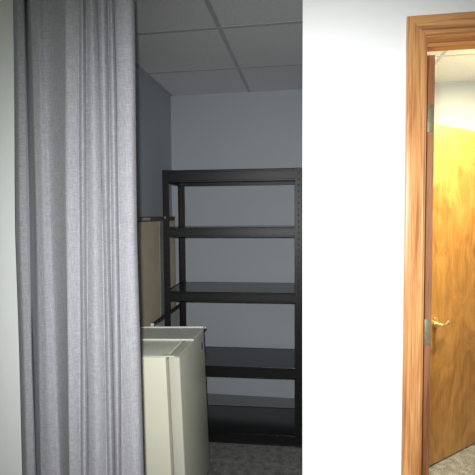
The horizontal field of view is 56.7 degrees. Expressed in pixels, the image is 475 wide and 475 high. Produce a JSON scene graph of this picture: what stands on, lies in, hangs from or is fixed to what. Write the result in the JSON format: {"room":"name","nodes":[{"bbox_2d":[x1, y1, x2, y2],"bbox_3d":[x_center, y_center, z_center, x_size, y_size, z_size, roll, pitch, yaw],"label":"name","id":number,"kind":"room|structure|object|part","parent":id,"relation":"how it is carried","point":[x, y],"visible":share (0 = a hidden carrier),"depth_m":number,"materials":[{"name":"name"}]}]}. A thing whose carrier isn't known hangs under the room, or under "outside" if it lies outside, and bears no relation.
{"room":"office hallway","nodes":[
{"label":"office hallway","id":0,"kind":"room"},
{"bbox_2d":[136,66,171,216],"bbox_3d":[-0.709,0.166,2.595,0.100,2.462,1.861,0,3,9],"label":"wall","id":1,"kind":"structure","parent":0,"point":[153,104],"depth_m":3.04,"materials":[{"name":"paint"}]},
{"bbox_2d":[0,0,474,474],"bbox_3d":[0.054,0.218,1.475,4.250,2.462,0.120,0,3,9],"label":"wall","id":2,"kind":"structure","parent":0,"point":[354,51],"depth_m":1.36,"materials":[{"name":"paint"}]},
{"bbox_2d":[421,55,434,474],"bbox_3d":[0.686,0.401,1.851,0.042,2.028,0.769,0,3,9],"label":"door","id":3,"kind":"structure","parent":2,"relation":"in","point":[430,58],"depth_m":1.46,"materials":[{"name":"brown wood"}]},
{"bbox_2d":[401,11,474,474],"bbox_3d":[0.978,0.399,1.339,0.936,2.101,0.153,0,3,9],"label":"door frame","id":4,"kind":"structure","parent":2,"relation":"attached to","point":[447,31],"depth_m":1.31,"materials":[{"name":"brown wood"}]},
{"bbox_3d":[0.532,0.402,1.340,0.055,2.101,0.016,0,3,9],"label":"casing","id":5,"kind":"part","parent":4,"relation":"part of","materials":[{"name":"brown wood"}]},
{"bbox_3d":[0.960,-0.620,1.220,0.936,0.055,0.016,0,3,9],"label":"head casing","id":6,"kind":"part","parent":4,"relation":"part of","materials":[{"name":"brown wood"}]},
{"bbox_2d":[135,0,474,95],"bbox_3d":[0.403,-1.009,0.630,5.400,0.079,5.473,0,3,9],"label":"ceiling","id":7,"kind":"structure","parent":0,"point":[186,47],"depth_m":2.47,"materials":[{"name":"tile"}]},
{"bbox_2d":[171,81,474,398],"bbox_3d":[0.635,0.116,3.376,2.512,2.462,0.100,0,3,9],"label":"wall","id":8,"kind":"structure","parent":0,"point":[261,129],"depth_m":3.41,"materials":[{"name":"paint"}]},
{"bbox_2d":[206,393,302,411],"bbox_3d":[0.006,1.298,3.480,1.040,0.100,0.012,0,3,9],"label":"baseboard","id":9,"kind":"structure","parent":8,"relation":"attached to","point":[212,399],"depth_m":3.47,"materials":[{"name":"grey plastic"}]},
{"bbox_2d":[207,412,474,474],"bbox_3d":[0.421,1.509,0.759,5.400,0.050,5.473,0,3,9],"label":"floor","id":10,"kind":"structure","parent":0,"point":[224,458],"depth_m":2.72,"materials":[{"name":"carpet"}]},
{"bbox_2d":[137,216,175,325],"bbox_3d":[-0.563,0.611,3.067,0.030,1.512,0.855,0,3,9],"label":"framed board","id":11,"kind":"object","parent":10,"relation":"on","point":[150,229],"visible":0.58,"depth_m":2.96,"materials":[{"name":"grey laminate"}]},
{"bbox_3d":[-0.569,-0.127,3.030,0.028,0.033,0.855,0,3,9],"label":"rail","id":12,"kind":"part","parent":11,"relation":"part of","materials":[{"name":"black metal"}]},
{"bbox_2d":[150,304,179,325],"bbox_3d":[-0.500,0.950,3.201,0.024,0.822,0.664,0,3,9],"label":"panel","id":13,"kind":"object","parent":10,"relation":"on","point":[175,312],"visible":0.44,"depth_m":3.29,"materials":[{"name":"grey laminate"}]},
{"bbox_3d":[-0.501,0.963,3.203,0.018,0.796,0.654,0,3,9],"label":"panel","id":14,"kind":"part","parent":13,"relation":"part of","materials":[{"name":"grey laminate"}]},
{"bbox_2d":[141,330,209,474],"bbox_3d":[-0.439,0.973,2.329,0.483,0.873,0.490,0,3,9],"label":"fridge","id":15,"kind":"object","parent":10,"relation":"on","point":[174,399],"visible":0.66,"depth_m":2.07,"materials":[{"name":"beige metal"}]},
{"bbox_3d":[-0.485,0.550,2.314,0.376,0.004,0.466,-2,3,9],"label":"panel","id":16,"kind":"part","parent":15,"relation":"part of","materials":[{"name":"grey plastic"}]},
{"bbox_2d":[140,326,205,340],"bbox_3d":[-0.414,0.533,2.451,0.424,0.025,0.267,0,3,9],"label":"tray","id":17,"kind":"object","parent":15,"relation":"on","point":[147,333],"visible":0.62,"depth_m":2.45,"materials":[{"name":"white plastic"}]},
{"bbox_3d":[-0.241,0.951,2.297,0.055,0.809,0.490,-2,3,9],"label":"door","id":18,"kind":"part","parent":15,"relation":"part of","materials":[{"name":"white metal"}]},
{"bbox_2d":[162,167,301,447],"bbox_3d":[-0.012,0.455,3.104,0.913,1.823,0.456,0,3,7],"label":"shelving unit","id":19,"kind":"object","parent":10,"relation":"on","point":[273,426],"visible":0.87,"depth_m":2.92,"materials":[{"name":"black metal"}]},
{"bbox_3d":[-0.466,0.466,2.958,0.042,1.823,0.042,0,3,7],"label":"post","id":20,"kind":"part","parent":19,"relation":"part of","materials":[{"name":"black metal"}]},
{"bbox_3d":[-0.419,0.445,3.359,0.042,1.823,0.042,0,3,7],"label":"post","id":21,"kind":"part","parent":19,"relation":"part of","materials":[{"name":"black metal"}]},
{"bbox_3d":[0.444,0.444,3.257,0.042,1.823,0.042,0,3,7],"label":"post","id":22,"kind":"part","parent":19,"relation":"part of","materials":[{"name":"black metal"}]},
{"bbox_3d":[0.396,0.465,2.856,0.042,1.823,0.042,0,3,7],"label":"post","id":23,"kind":"part","parent":19,"relation":"part of","materials":[{"name":"black metal"}]},
{"bbox_3d":[1.803,0.165,2.252,0.120,2.462,1.961,0,3,9],"label":"wall","id":24,"kind":"structure","parent":0,"visible":0},
{"bbox_2d":[429,124,474,465],"bbox_3d":[1.485,0.346,2.795,0.829,2.030,0.092,-2,3,-33],"label":"door","id":25,"kind":"structure","parent":24,"relation":"in","point":[452,370],"depth_m":2.70,"materials":[{"name":"brown wood"}]},
{"bbox_3d":[1.219,0.502,2.609,0.119,0.062,0.056,-2,3,-33],"label":"lever handle","id":26,"kind":"part","parent":25,"relation":"part of","materials":[{"name":"gold metal"}]},
{"bbox_3d":[-0.295,-0.989,1.339,0.960,0.020,0.040,0,3,9],"label":"track","id":27,"kind":"object","parent":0,"visible":0},
{"bbox_2d":[13,0,143,474],"bbox_3d":[-0.535,0.225,1.391,0.465,2.415,0.157,0,3,17],"label":"curtain","id":28,"kind":"object","parent":27,"relation":"hanging from","point":[76,232],"visible":1,"depth_m":1.35,"materials":[{"name":"grey fabric"}]}
]}

